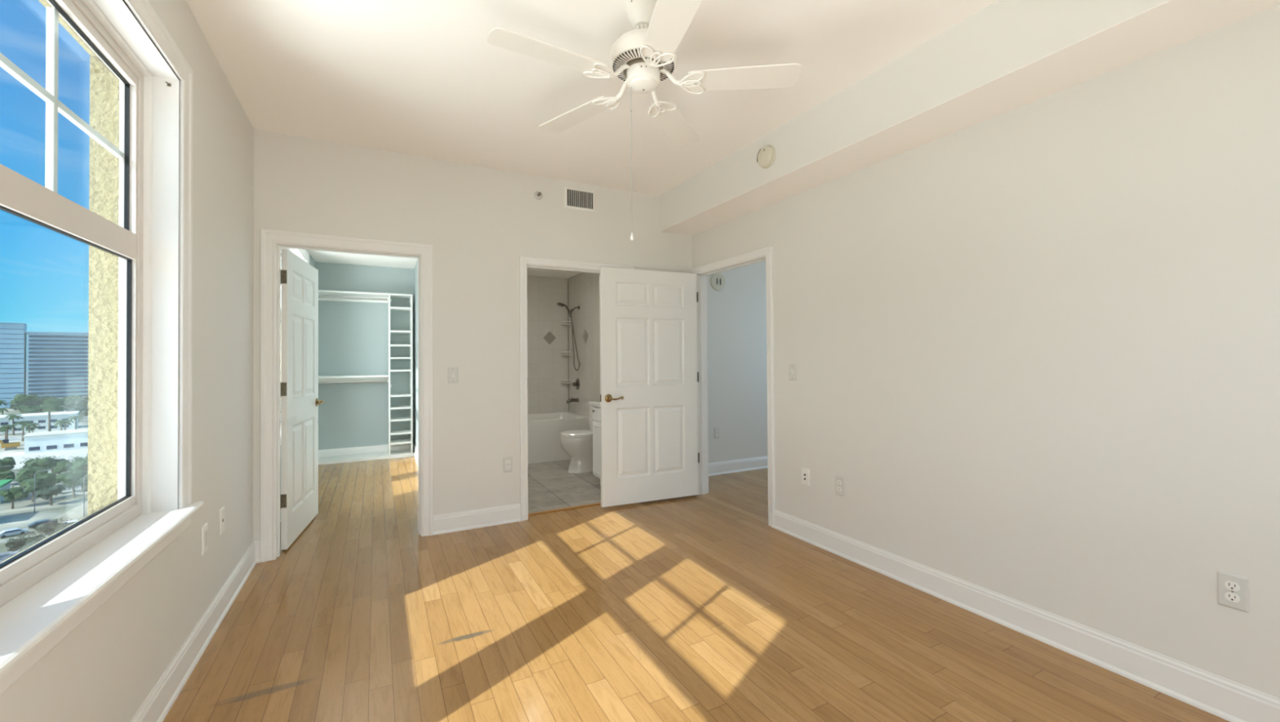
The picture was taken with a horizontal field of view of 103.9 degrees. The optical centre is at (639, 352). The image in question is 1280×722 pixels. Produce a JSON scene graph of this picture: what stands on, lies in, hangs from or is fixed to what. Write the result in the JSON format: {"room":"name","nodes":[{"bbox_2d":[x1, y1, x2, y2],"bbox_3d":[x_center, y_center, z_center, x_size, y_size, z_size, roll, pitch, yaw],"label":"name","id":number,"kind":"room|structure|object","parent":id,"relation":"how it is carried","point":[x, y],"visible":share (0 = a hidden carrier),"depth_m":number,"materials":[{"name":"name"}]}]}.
{"room":"empty bedroom","nodes":[
{"label":"empty bedroom","id":0,"kind":"room"},
{"bbox_2d":[0,549,19,562],"bbox_3d":[-137.847,41.037,79.402,116.841,0.040,55.084,0,-1,-28],"label":"floor","id":1,"kind":"structure","parent":0,"point":[3,555],"depth_m":101.87,"materials":[{"name":"concrete"}]},
{"bbox_2d":[0,370,88,552],"bbox_3d":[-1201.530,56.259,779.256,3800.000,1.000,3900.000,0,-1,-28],"label":"ground","id":2,"kind":"structure","parent":0,"point":[22,514],"depth_m":134.30,"materials":[{"name":"white concrete"}]},
{"bbox_2d":[0,478,13,503],"bbox_3d":[-184.628,39.404,138.033,12.800,5.200,9.800,0,-1,-40],"label":"building","id":3,"kind":"object","parent":2,"relation":"on","point":[3,483],"visible":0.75,"depth_m":141.96,"materials":[{"name":"green"}]},
{"bbox_2d":[0,456,16,471],"bbox_3d":[-203.538,37.776,157.803,9.025,9.213,9.050,0,-1,-16],"label":"broadleaf tree","id":4,"kind":"object","parent":2,"relation":"on","point":[7,460],"visible":0.76,"depth_m":159.61,"materials":[{"name":"green plant"}]},
{"bbox_2d":[0,467,17,481],"bbox_3d":[-193.844,38.884,151.637,6.575,6.712,6.593,0,-1,-2],"label":"broadleaf tree","id":5,"kind":"object","parent":2,"relation":"on","point":[10,474],"visible":0.8,"depth_m":151.59,"materials":[{"name":"green plant"}]},
{"bbox_2d":[0,424,17,439],"bbox_3d":[-294.621,38.692,233.002,7.094,10.188,7.088,0,-1,-39],"label":"palm tree","id":6,"kind":"object","parent":2,"relation":"on","point":[5,426],"visible":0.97,"depth_m":232.74,"materials":[{"name":"green plant"}]},
{"bbox_2d":[0,439,20,450],"bbox_3d":[-285.710,39.636,222.032,5.200,7.906,13.400,-1,-1,42],"label":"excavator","id":7,"kind":"object","parent":2,"relation":"on","point":[5,442],"visible":1,"depth_m":223.88,"materials":[{"name":"yellow metal"}]},
{"bbox_2d":[2,413,23,435],"bbox_3d":[-336.628,38.786,268.993,7.894,11.346,7.901,0,-1,2],"label":"palm tree","id":8,"kind":"object","parent":2,"relation":"on","point":[12,415],"visible":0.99,"depth_m":268.60,"materials":[{"name":"green plant"}]},
{"bbox_2d":[0,322,26,408],"bbox_3d":[-567.657,11.092,417.551,25.000,73.000,69.700,-1,-1,42],"label":"office building","id":9,"kind":"object","parent":2,"relation":"on","point":[13,336],"visible":0.87,"depth_m":430.38,"materials":[{"name":"blue"}]},
{"bbox_2d":[0,485,28,508],"bbox_3d":[-168.033,38.922,133.966,5.869,5.901,5.565,0,-1,-29],"label":"broadleaf tree","id":10,"kind":"object","parent":2,"relation":"on","point":[15,493],"visible":1,"depth_m":133.45,"materials":[{"name":"green plant"}]},
{"bbox_2d":[0,527,28,537],"bbox_3d":[-141.922,40.678,113.180,1.740,1.420,4.487,-1,-1,32],"label":"parked car","id":11,"kind":"object","parent":2,"relation":"on","point":[3,533],"visible":0.98,"depth_m":112.82,"materials":[{"name":"grey paint"}]},
{"bbox_2d":[13,420,31,440],"bbox_3d":[-305.985,38.969,248.138,7.042,10.113,7.035,0,-1,-2],"label":"palm tree","id":12,"kind":"object","parent":2,"relation":"on","point":[21,421],"visible":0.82,"depth_m":248.05,"materials":[{"name":"green plant"}]},
{"bbox_2d":[4,531,42,554],"bbox_3d":[-122.258,38.520,99.371,5.306,5.338,5.389,0,-1,-23],"label":"broadleaf tree","id":13,"kind":"object","parent":2,"relation":"on","point":[12,544],"visible":0.62,"depth_m":98.07,"materials":[{"name":"green plant"}]},
{"bbox_2d":[8,393,39,413],"bbox_3d":[-449.304,38.066,365.125,16.382,16.470,15.531,0,-1,-8],"label":"broadleaf tree","id":14,"kind":"object","parent":2,"relation":"on","point":[19,397],"visible":0.51,"depth_m":362.41,"materials":[{"name":"green plant"}]},
{"bbox_2d":[9,398,39,413],"bbox_3d":[-429.630,39.133,349.498,13.841,13.710,13.628,-1,-1,45],"label":"broadleaf tree","id":15,"kind":"object","parent":2,"relation":"on","point":[28,402],"visible":0.57,"depth_m":347.51,"materials":[{"name":"green plant"}]},
{"bbox_2d":[17,408,36,413],"bbox_3d":[-363.417,39.442,297.199,7.654,11.002,7.661,0,-1,-18],"label":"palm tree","id":16,"kind":"object","parent":2,"relation":"on","point":[29,411],"visible":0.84,"depth_m":296.23,"materials":[{"name":"green plant"}]},
{"bbox_2d":[17,422,40,432],"bbox_3d":[-283.535,38.202,232.255,7.656,11.005,7.663,-1,-1,27],"label":"palm tree","id":17,"kind":"object","parent":2,"relation":"on","point":[28,424],"visible":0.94,"depth_m":231.89,"materials":[{"name":"green plant"}]},
{"bbox_2d":[13,466,49,484],"bbox_3d":[-184.550,38.419,152.035,7.102,7.532,7.491,0,-1,-7],"label":"broadleaf tree","id":18,"kind":"object","parent":2,"relation":"on","point":[27,473],"visible":0.7,"depth_m":150.56,"materials":[{"name":"green plant"}]},
{"bbox_2d":[15,475,49,502],"bbox_3d":[-170.530,38.521,140.466,6.848,6.884,6.492,-1,-1,24],"label":"broadleaf tree","id":19,"kind":"object","parent":2,"relation":"on","point":[28,484],"visible":0.85,"depth_m":139.50,"materials":[{"name":"green plant"}]},
{"bbox_2d":[14,530,54,553],"bbox_3d":[-112.356,37.514,94.216,7.189,7.121,7.079,0,-1,-7],"label":"broadleaf tree","id":20,"kind":"object","parent":2,"relation":"on","point":[30,541],"visible":0.15,"depth_m":93.69,"materials":[{"name":"green plant"}]},
{"bbox_2d":[25,403,46,413],"bbox_3d":[-417.465,40.470,346.289,10.716,10.781,10.883,-1,-1,31],"label":"broadleaf tree","id":21,"kind":"object","parent":2,"relation":"on","point":[42,408],"visible":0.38,"depth_m":345.73,"materials":[{"name":"green plant"}]},
{"bbox_2d":[19,454,55,469],"bbox_3d":[-199.526,38.408,165.748,7.914,8.058,7.893,0,-1,-41],"label":"broadleaf tree","id":22,"kind":"object","parent":2,"relation":"on","point":[46,462],"visible":0.76,"depth_m":165.08,"materials":[{"name":"green plant"}]},
{"bbox_2d":[0,410,79,433],"bbox_3d":[-352.302,40.169,285.268,18.800,9.100,42.800,-1,-1,44],"label":"building","id":23,"kind":"object","parent":2,"relation":"on","point":[42,418],"visible":0.51,"depth_m":285.37,"materials":[{"name":"white concrete"}]},
{"bbox_2d":[33,469,51,512],"bbox_3d":[-156.398,36.258,131.029,3.140,10.959,0.400,0,-1,-28],"label":"street lamp","id":24,"kind":"object","parent":2,"relation":"on","point":[45,469],"visible":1,"depth_m":130.30,"materials":[{"name":"grey metal"}]},
{"bbox_2d":[27,519,57,528],"bbox_3d":[-142.166,40.745,119.192,1.740,1.420,4.487,-1,-1,32],"label":"parked car","id":25,"kind":"object","parent":2,"relation":"on","point":[33,525],"visible":0.7,"depth_m":118.28,"materials":[{"name":"grey paint"}]},
{"bbox_2d":[34,393,53,405],"bbox_3d":[-456.746,38.896,379.783,15.124,15.216,15.361,-1,-1,36],"label":"broadleaf tree","id":26,"kind":"object","parent":2,"relation":"on","point":[44,397],"visible":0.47,"depth_m":379.25,"materials":[{"name":"green plant"}]},
{"bbox_2d":[31,471,62,486],"bbox_3d":[-173.742,38.696,146.867,6.332,6.715,6.679,0,-1,-28],"label":"broadleaf tree","id":27,"kind":"object","parent":2,"relation":"on","point":[50,477],"visible":0.44,"depth_m":146.39,"materials":[{"name":"green plant"}]},
{"bbox_2d":[34,403,63,431],"bbox_3d":[-329.098,36.560,279.114,11.084,15.932,11.094,0,-1,6],"label":"palm tree","id":28,"kind":"object","parent":2,"relation":"on","point":[47,406],"visible":0.99,"depth_m":278.55,"materials":[{"name":"green plant"}]},
{"bbox_2d":[35,480,67,505],"bbox_3d":[-161.376,38.829,137.242,6.127,6.070,6.033,0,-1,-35],"label":"broadleaf tree","id":29,"kind":"object","parent":2,"relation":"on","point":[46,493],"visible":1,"depth_m":136.15,"materials":[{"name":"green plant"}]},
{"bbox_2d":[40,397,64,408],"bbox_3d":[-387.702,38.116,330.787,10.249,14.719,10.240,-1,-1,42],"label":"broadleaf tree","id":30,"kind":"object","parent":2,"relation":"on","point":[56,401],"visible":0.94,"depth_m":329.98,"materials":[{"name":"green plant"}]},
{"bbox_2d":[35,516,71,536],"bbox_3d":[-125.076,38.435,107.137,5.683,5.717,5.772,0,-1,3],"label":"broadleaf tree","id":31,"kind":"object","parent":2,"relation":"on","point":[54,527],"visible":0.7,"depth_m":106.01,"materials":[{"name":"green plant"}]},
{"bbox_2d":[25,331,88,398],"bbox_3d":[-516.203,14.837,472.322,24.500,66.000,80.000,-1,-1,42],"label":"office building","id":32,"kind":"object","parent":2,"relation":"on","point":[57,362],"visible":0.3,"depth_m":448.94,"materials":[{"name":"blue"}]},
{"bbox_2d":[51,455,66,473],"bbox_3d":[-203.328,39.251,173.504,6.640,6.577,6.537,-1,-1,18],"label":"broadleaf tree","id":33,"kind":"object","parent":2,"relation":"on","point":[55,459],"visible":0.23,"depth_m":173.12,"materials":[{"name":"green plant"}]},
{"bbox_2d":[50,457,73,473],"bbox_3d":[-189.836,38.896,165.480,6.812,6.935,6.794,0,-1,0],"label":"broadleaf tree","id":34,"kind":"object","parent":2,"relation":"on","point":[62,465],"visible":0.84,"depth_m":163.71,"materials":[{"name":"green plant"}]},
{"bbox_2d":[53,420,75,430],"bbox_3d":[-281.890,38.562,245.295,7.336,10.544,7.342,-1,-1,19],"label":"palm tree","id":35,"kind":"object","parent":2,"relation":"on","point":[63,422],"visible":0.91,"depth_m":244.47,"materials":[{"name":"green plant"}]},
{"bbox_2d":[53,468,88,497],"bbox_3d":[-163.588,37.942,144.482,8.002,8.045,7.586,0,-1,-43],"label":"broadleaf tree","id":36,"kind":"object","parent":2,"relation":"on","point":[73,478],"visible":0.88,"depth_m":143.67,"materials":[{"name":"green plant"}]},
{"bbox_2d":[66,415,84,429],"bbox_3d":[-298.313,38.803,264.464,7.441,10.696,7.448,-1,-1,27],"label":"palm tree","id":37,"kind":"object","parent":2,"relation":"on","point":[74,417],"visible":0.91,"depth_m":264.24,"materials":[{"name":"green plant"}]},
{"bbox_2d":[62,394,88,408],"bbox_3d":[-407.794,38.180,363.949,15.558,15.652,15.801,-1,-1,35],"label":"broadleaf tree","id":38,"kind":"object","parent":2,"relation":"on","point":[80,402],"visible":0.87,"depth_m":359.42,"materials":[{"name":"green plant"}]},
{"bbox_2d":[66,453,88,472],"bbox_3d":[-177.130,37.571,160.518,9.162,9.327,9.137,0,-1,-40],"label":"broadleaf tree","id":39,"kind":"object","parent":2,"relation":"on","point":[81,463],"visible":0.44,"depth_m":158.46,"materials":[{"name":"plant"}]},
{"bbox_2d":[67,405,88,422],"bbox_3d":[-360.503,39.649,321.068,11.220,11.114,11.047,0,-1,-3],"label":"broadleaf tree","id":40,"kind":"object","parent":2,"relation":"on","point":[82,412],"visible":0.62,"depth_m":320.77,"materials":[{"name":"green plant"}]},
{"bbox_2d":[83,473,88,516],"bbox_3d":[-139.642,36.107,127.485,3.140,10.959,0.400,0,-1,-28],"label":"street lamp","id":41,"kind":"object","parent":2,"relation":"on","point":[86,473],"visible":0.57,"depth_m":126.81,"materials":[{"name":"grey metal"}]},
{"bbox_2d":[0,448,88,469],"bbox_3d":[-249.656,43.158,205.855,155.828,0.030,116.156,0,-1,-28],"label":"floor","id":42,"kind":"structure","parent":0,"point":[16,455],"depth_m":210.67,"materials":[{"name":"concrete"}]},
{"bbox_2d":[22,428,88,453],"bbox_3d":[-260.161,39.665,226.433,14.800,7.600,22.800,-1,-1,44],"label":"building","id":43,"kind":"object","parent":42,"relation":"on","point":[70,439],"visible":0.82,"depth_m":220.46,"materials":[{"name":"white concrete"}]},
{"bbox_2d":[23,484,81,496],"bbox_3d":[-182.344,42.127,153.157,146.570,0.050,93.217,0,-1,-28],"label":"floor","id":44,"kind":"structure","parent":0,"point":[79,486],"depth_m":154.49,"materials":[{"name":"concrete"}]},
{"bbox_2d":[0,0,119,563],"bbox_3d":[-2.319,0.312,2.448,0.108,9.000,9.100,0,-1,-28],"label":"wall","id":45,"kind":"structure","parent":0,"point":[104,86],"depth_m":1.92,"materials":[{"name":"yellow paint"}]},
{"bbox_2d":[0,0,315,721],"bbox_3d":[-2.198,-0.058,2.517,0.170,2.740,8.500,0,-1,-28],"label":"wall","id":46,"kind":"structure","parent":0,"point":[105,668],"depth_m":2.22,"materials":[{"name":"white paint"}]},
{"bbox_2d":[0,0,204,695],"bbox_3d":[-1.358,-0.241,0.986,0.220,1.877,2.375,0,-1,-28],"label":"window","id":47,"kind":"structure","parent":46,"relation":"in","point":[50,588],"depth_m":1.85,"materials":[{"name":"white plastic"}]},
{"bbox_2d":[130,541,256,721],"bbox_3d":[-1.274,1.222,0.968,0.020,0.135,4.930,0,-1,-28],"label":"baseboard","id":48,"kind":"structure","parent":46,"relation":"attached to","point":[155,708],"depth_m":2.08,"materials":[{"name":"white paint"}]},
{"bbox_2d":[201,522,208,555],"bbox_3d":[-1.957,0.838,2.252,0.008,0.125,0.072,0,-1,-28],"label":"blank plate","id":49,"kind":"object","parent":46,"relation":"attached to","point":[205,527],"visible":1,"depth_m":2.24,"materials":[{"name":"white plastic"}]},
{"bbox_2d":[219,506,224,535],"bbox_3d":[-2.090,0.841,2.504,0.007,0.125,0.072,0,-1,-28],"label":"phone jack","id":50,"kind":"object","parent":46,"relation":"attached to","point":[222,509],"visible":1,"depth_m":2.50,"materials":[{"name":"white plastic"}]},
{"bbox_2d":[280,247,309,263],"bbox_3d":[-3.277,-0.189,4.629,0.220,1.877,2.220,0,-1,-28],"label":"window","id":51,"kind":"structure","parent":46,"relation":"in","point":[304,252],"depth_m":5.27,"materials":[{"name":"white glass"}]},
{"bbox_2d":[318,295,388,301],"bbox_3d":[-3.616,-0.683,6.277,0.823,0.044,0.044,0,-1,-28],"label":"closet rod","id":52,"kind":"object","parent":46,"relation":"attached to","point":[321,296],"visible":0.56,"depth_m":6.28,"materials":[{"name":"grey metal"}]},
{"bbox_2d":[318,379,388,383],"bbox_3d":[-3.609,0.371,6.266,0.823,0.044,0.044,0,-1,-28],"label":"closet rod","id":53,"kind":"object","parent":46,"relation":"attached to","point":[353,381],"visible":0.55,"depth_m":6.26,"materials":[{"name":"grey metal"}]},
{"bbox_2d":[307,249,417,268],"bbox_3d":[-2.825,-1.216,5.112,1.342,0.100,3.553,0,-1,-28],"label":"ceiling","id":54,"kind":"structure","parent":0,"point":[324,256],"depth_m":6.20,"materials":[{"name":"white paint"}]},
{"bbox_2d":[315,262,413,449],"bbox_3d":[-3.620,0.111,6.625,1.342,2.510,0.100,0,-1,-28],"label":"wall","id":55,"kind":"structure","parent":0,"point":[353,336],"depth_m":6.56,"materials":[{"name":"grey paint"}]},
{"bbox_2d":[280,442,417,522],"bbox_3d":[-2.792,1.276,5.054,1.142,0.135,3.423,0,-1,-28],"label":"baseboard","id":56,"kind":"structure","parent":55,"relation":"attached to","point":[377,448],"depth_m":6.52,"materials":[{"name":"white paint"}]},
{"bbox_2d":[318,293,387,302],"bbox_3d":[-3.738,-0.697,6.507,0.823,0.074,0.016,0,-1,-28],"label":"trim","id":57,"kind":"structure","parent":55,"relation":"attached to","point":[319,298],"depth_m":6.50,"materials":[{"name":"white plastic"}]},
{"bbox_2d":[318,289,412,297],"bbox_3d":[-3.546,-0.749,6.446,1.105,0.020,0.304,0,-1,-28],"label":"shelf","id":58,"kind":"object","parent":57,"relation":"on","point":[320,291],"visible":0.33,"depth_m":6.38,"materials":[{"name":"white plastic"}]},
{"bbox_2d":[318,376,387,382],"bbox_3d":[-3.731,0.357,6.496,0.823,0.074,0.016,0,-1,-28],"label":"trim","id":59,"kind":"structure","parent":55,"relation":"attached to","point":[385,378],"depth_m":6.49,"materials":[{"name":"white wood"}]},
{"bbox_2d":[318,374,388,377],"bbox_3d":[-3.664,0.305,6.371,0.823,0.020,0.300,0,-1,-28],"label":"shelf","id":60,"kind":"object","parent":59,"relation":"on","point":[356,375],"visible":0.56,"depth_m":6.27,"materials":[{"name":"white wood"}]},
{"bbox_2d":[318,449,414,464],"bbox_3d":[-3.514,1.341,6.425,1.140,0.043,0.284,0,-1,-28],"label":"trim","id":61,"kind":"structure","parent":55,"relation":"attached to","point":[405,453],"depth_m":6.36,"materials":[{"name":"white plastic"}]},
{"bbox_2d":[388,294,413,454],"bbox_3d":[-3.169,0.290,6.618,0.280,2.055,0.286,0,-1,-28],"label":"shelf","id":62,"kind":"object","parent":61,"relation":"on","point":[410,418],"visible":1,"depth_m":6.55,"materials":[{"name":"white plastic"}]},
{"bbox_2d":[413,259,417,449],"bbox_3d":[-2.250,0.088,5.340,0.085,2.510,3.453,0,-1,-28],"label":"wall","id":63,"kind":"structure","parent":0,"point":[415,268],"depth_m":6.51,"materials":[{"name":"grey paint"}]},
{"bbox_2d":[253,128,692,540],"bbox_3d":[-0.992,-0.050,3.982,3.531,2.740,0.105,0,-1,-28],"label":"wall","id":64,"kind":"structure","parent":0,"point":[478,221],"depth_m":3.76,"materials":[{"name":"white paint"}]},
{"bbox_2d":[280,248,324,549],"bbox_3d":[-2.519,0.315,3.724,0.135,2.000,0.852,0,-1,-21],"label":"door","id":65,"kind":"structure","parent":64,"relation":"in","point":[300,402],"depth_m":3.60,"materials":[{"name":"white paint"}]},
{"bbox_2d":[259,228,433,562],"bbox_3d":[-1.984,0.269,3.461,1.014,2.104,0.153,0,-1,-28],"label":"trim","id":66,"kind":"structure","parent":64,"relation":"attached to","point":[272,241],"depth_m":3.25,"materials":[{"name":"white paint"}]},
{"bbox_2d":[253,502,520,562],"bbox_3d":[-0.960,1.251,3.909,3.314,0.135,0.020,0,-1,-28],"label":"baseboard","id":67,"kind":"structure","parent":64,"relation":"attached to","point":[496,515],"depth_m":3.75,"materials":[{"name":"white paint"}]},
{"bbox_2d":[448,366,457,382],"bbox_3d":[-1.383,0.167,3.703,0.072,0.117,0.018,0,-1,-28],"label":"light switch","id":68,"kind":"object","parent":64,"relation":"attached to","point":[452,371],"visible":1,"depth_m":3.71,"materials":[{"name":"white plastic"}]},
{"bbox_2d":[502,456,512,472],"bbox_3d":[-1.025,0.871,3.886,0.072,0.117,0.009,0,-1,-28],"label":"electrical outlet","id":69,"kind":"object","parent":64,"relation":"attached to","point":[507,461],"visible":1,"depth_m":3.88,"materials":[{"name":"white plastic"}]},
{"bbox_2d":[533,191,542,199],"bbox_3d":[-0.809,-1.263,4.009,0.068,0.068,0.047,0,-1,-28],"label":"sprinkler head","id":70,"kind":"object","parent":64,"relation":"attached to","point":[538,195],"visible":1,"depth_m":4.02},
{"bbox_2d":[528,502,600,515],"bbox_3d":[-0.542,1.314,4.256,0.885,0.010,0.035,0,-1,-28],"label":"trim","id":71,"kind":"structure","parent":64,"relation":"attached to","point":[597,503],"depth_m":4.20,"materials":[{"name":"brown wood"}]},
{"bbox_2d":[519,256,634,520],"bbox_3d":[-0.528,0.281,4.227,1.011,2.077,0.153,0,-1,-28],"label":"trim","id":72,"kind":"structure","parent":64,"relation":"attached to","point":[525,262],"depth_m":3.95,"materials":[{"name":"white paint"}]},
{"bbox_2d":[564,186,595,212],"bbox_3d":[-0.501,-1.282,4.193,0.269,0.178,0.009,0,-1,-28],"label":"air vent","id":73,"kind":"object","parent":64,"relation":"in","point":[575,198],"visible":1,"depth_m":4.19,"materials":[{"name":"white plastic"}]},
{"bbox_2d":[599,266,699,506],"bbox_3d":[0.098,0.287,4.400,0.938,2.015,0.135,0,-1,-24],"label":"door","id":74,"kind":"structure","parent":64,"relation":"in","point":[649,375],"depth_m":4.37,"materials":[{"name":"white paint"}]},
{"bbox_2d":[527,275,568,413],"bbox_3d":[-1.843,0.146,6.804,2.000,2.420,0.100,0,-1,-28],"label":"wall","id":75,"kind":"structure","parent":0,"point":[546,366],"depth_m":7.03,"materials":[{"name":"tile"}]},
{"bbox_2d":[542,331,555,344],"bbox_3d":[-1.274,-0.205,7.051,0.190,0.190,0.005,0,-1,-28],"label":"tile","id":76,"kind":"object","parent":75,"relation":"attached to","point":[548,337],"depth_m":7.05,"materials":[{"name":"beige tile"}]},
{"bbox_2d":[567,280,568,410],"bbox_3d":[-1.028,-0.096,7.173,0.012,1.860,0.012,0,-1,-28],"label":"trim","id":77,"kind":"structure","parent":75,"relation":"attached to","point":[567,281],"depth_m":7.17,"materials":[{"name":"beige tile"}]},
{"bbox_2d":[527,267,582,278],"bbox_3d":[-1.194,-1.132,5.591,1.980,0.100,2.883,0,-1,-28],"label":"ceiling","id":78,"kind":"structure","parent":0,"point":[533,272],"depth_m":6.76,"materials":[{"name":"white paint"}]},
{"bbox_2d":[568,271,599,416],"bbox_3d":[-0.331,0.127,5.971,0.100,2.420,2.783,0,-1,-28],"label":"wall","id":79,"kind":"structure","parent":0,"point":[580,286],"depth_m":6.62,"materials":[{"name":"tile"}]},
{"bbox_2d":[556,302,580,370],"bbox_3d":[-0.925,-0.220,6.779,0.460,0.933,0.183,-1,-1,39],"label":"shower","id":80,"kind":"object","parent":79,"relation":"attached to","point":[562,304],"visible":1,"depth_m":6.78,"materials":[{"name":"silver metal"}]},
{"bbox_2d":[566,396,578,403],"bbox_3d":[-0.919,0.644,6.798,0.170,0.089,0.064,0,-1,-28],"label":"tub spout","id":81,"kind":"object","parent":79,"relation":"attached to","point":[571,400],"visible":1,"depth_m":6.78,"materials":[{"name":"silver metal"}]},
{"bbox_2d":[572,377,579,389],"bbox_3d":[-0.885,0.435,6.836,0.075,0.156,0.164,0,-1,-28],"label":"shower valve","id":82,"kind":"object","parent":79,"relation":"attached to","point":[576,384],"visible":1,"depth_m":6.82,"materials":[{"name":"silver metal"}]},
{"bbox_2d":[186,0,997,195],"bbox_3d":[0.169,-1.502,1.776,3.531,0.100,5.147,0,-1,-28],"label":"ceiling","id":83,"kind":"structure","parent":0,"point":[417,77],"depth_m":2.55,"materials":[{"name":"white paint"}]},
{"bbox_2d":[486,0,801,239],"bbox_3d":[-0.014,-0.959,2.062,1.196,0.978,1.227,0,-1,-28],"label":"ceiling fan","id":84,"kind":"object","parent":83,"relation":"hanging from","point":[645,55],"visible":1,"depth_m":2.02,"materials":[{"name":"white metal"}]},
{"bbox_2d":[163,456,1230,721],"bbox_3d":[0.628,1.359,3.974,6.387,0.100,8.720,0,-1,-28],"label":"floor","id":85,"kind":"structure","parent":0,"point":[695,607],"depth_m":2.32,"materials":[{"name":"brown wood"}]},
{"bbox_2d":[527,411,590,463],"bbox_3d":[-1.633,1.095,6.362,1.834,0.510,0.846,0,-1,-28],"label":"bathtub","id":86,"kind":"object","parent":85,"relation":"on","point":[544,429],"visible":0.33,"depth_m":6.19,"materials":[{"name":"white ceramic"}]},
{"bbox_2d":[560,400,598,472],"bbox_3d":[-0.607,0.958,5.691,0.624,0.755,0.444,0,-1,-28],"label":"toilet","id":87,"kind":"object","parent":85,"relation":"on","point":[577,443],"visible":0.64,"depth_m":5.54,"materials":[{"name":"white ceramic"}]},
{"bbox_2d":[591,400,600,484],"bbox_3d":[-0.118,0.906,4.857,0.557,0.835,0.587,0,-1,-28],"label":"vanity cabinet","id":88,"kind":"object","parent":85,"relation":"on","point":[596,408],"visible":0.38,"depth_m":4.89,"materials":[{"name":"white paint"}]},
{"bbox_2d":[591,400,599,406],"bbox_3d":[-0.115,0.505,4.864,0.545,0.034,0.587,0,-1,-28],"label":"countertop","id":89,"kind":"structure","parent":88,"relation":"on","point":[594,403],"depth_m":4.90,"materials":[{"name":"white ceramic"}]},
{"bbox_2d":[706,261,767,462],"bbox_3d":[1.513,-0.047,5.861,3.060,2.740,0.100,0,-1,-28],"label":"wall","id":90,"kind":"structure","parent":0,"point":[736,313],"depth_m":5.58,"materials":[{"name":"white paint"}]},
{"bbox_2d":[714,426,719,438],"bbox_3d":[0.837,0.873,5.430,0.072,0.117,0.009,0,-1,-28],"label":"electrical outlet","id":91,"kind":"object","parent":90,"relation":"attached to","point":[717,430],"visible":1,"depth_m":5.43,"materials":[{"name":"white plastic"}]},
{"bbox_2d":[710,272,725,290],"bbox_3d":[0.855,-0.772,5.457,0.200,0.200,0.018,0,-1,-28],"label":"smoke detector","id":92,"kind":"object","parent":90,"relation":"attached to","point":[717,281],"visible":0.95,"depth_m":5.45,"materials":[{"name":"white plastic"}]},
{"bbox_2d":[708,455,768,475],"bbox_3d":[1.640,1.255,5.842,2.856,0.135,0.020,0,-1,-28],"label":"baseboard","id":93,"kind":"structure","parent":90,"relation":"attached to","point":[758,462],"depth_m":5.55,"materials":[{"name":"white paint"}]},
{"bbox_2d":[658,0,1279,235],"bbox_3d":[1.479,-1.292,2.454,0.352,0.324,4.932,0,-1,-28],"label":"soffit","id":94,"kind":"structure","parent":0,"point":[1004,37],"depth_m":2.31,"materials":[{"name":"white paint"}]},
{"bbox_2d":[756,145,775,168],"bbox_3d":[0.822,-1.282,3.277,0.044,0.144,0.144,0,-1,-28],"label":"smoke detector","id":95,"kind":"object","parent":94,"relation":"attached to","point":[766,157],"visible":1,"depth_m":3.25,"materials":[{"name":"beige plastic"}]},
{"bbox_2d":[691,4,1279,697],"bbox_3d":[1.693,-0.084,2.550,0.115,2.740,4.932,0,-1,-28],"label":"wall","id":96,"kind":"structure","parent":0,"point":[1034,346],"depth_m":2.13,"materials":[{"name":"white paint"}]},
{"bbox_2d":[690,245,774,527],"bbox_3d":[0.799,0.260,4.247,0.153,2.102,1.081,0,-1,-28],"label":"trim","id":97,"kind":"structure","parent":96,"relation":"attached to","point":[765,254],"depth_m":4.34,"materials":[{"name":"white paint"}]},
{"bbox_2d":[789,363,796,380],"bbox_3d":[1.083,0.138,3.564,0.018,0.117,0.072,0,-1,-28],"label":"light switch","id":98,"kind":"object","parent":96,"relation":"attached to","point":[793,366],"visible":1,"depth_m":3.56,"materials":[{"name":"white plastic"}]},
{"bbox_2d":[801,466,809,485],"bbox_3d":[1.141,0.860,3.461,0.014,0.117,0.072,0,-1,-28],"label":"cable jack","id":99,"kind":"object","parent":96,"relation":"attached to","point":[805,472],"visible":1,"depth_m":3.46,"materials":[{"name":"white plastic"}]},
{"bbox_2d":[835,475,844,495],"bbox_3d":[1.278,0.853,3.206,0.009,0.117,0.072,0,-1,-28],"label":"electrical outlet","id":100,"kind":"object","parent":96,"relation":"attached to","point":[839,481],"visible":1,"depth_m":3.20,"materials":[{"name":"white plastic"}]},
{"bbox_2d":[773,509,1279,721],"bbox_3d":[1.895,1.212,2.025,0.020,0.135,3.848,0,-1,-28],"label":"baseboard","id":101,"kind":"structure","parent":96,"relation":"attached to","point":[1228,700],"depth_m":2.14,"materials":[{"name":"white paint"}]},
{"bbox_2d":[1217,570,1248,612],"bbox_3d":[2.053,0.828,1.734,0.009,0.117,0.072,0,-1,-28],"label":"electrical outlet","id":102,"kind":"object","parent":96,"relation":"attached to","point":[1233,590],"visible":1,"depth_m":1.73,"materials":[{"name":"white plastic"}]},
{"bbox_2d":[1224,591,1239,602],"bbox_3d":[2.051,0.848,1.733,0.003,0.028,0.034,0,-1,-28],"label":"receptacle","id":103,"kind":"object","parent":102,"relation":"attached to","point":[1229,597],"depth_m":1.73,"materials":[{"name":"white plastic"}]},
{"bbox_2d":[1224,580,1239,591],"bbox_3d":[2.051,0.808,1.733,0.003,0.028,0.034,0,-1,-28],"label":"receptacle","id":104,"kind":"object","parent":102,"relation":"attached to","point":[1229,585],"depth_m":1.73,"materials":[{"name":"white plastic"}]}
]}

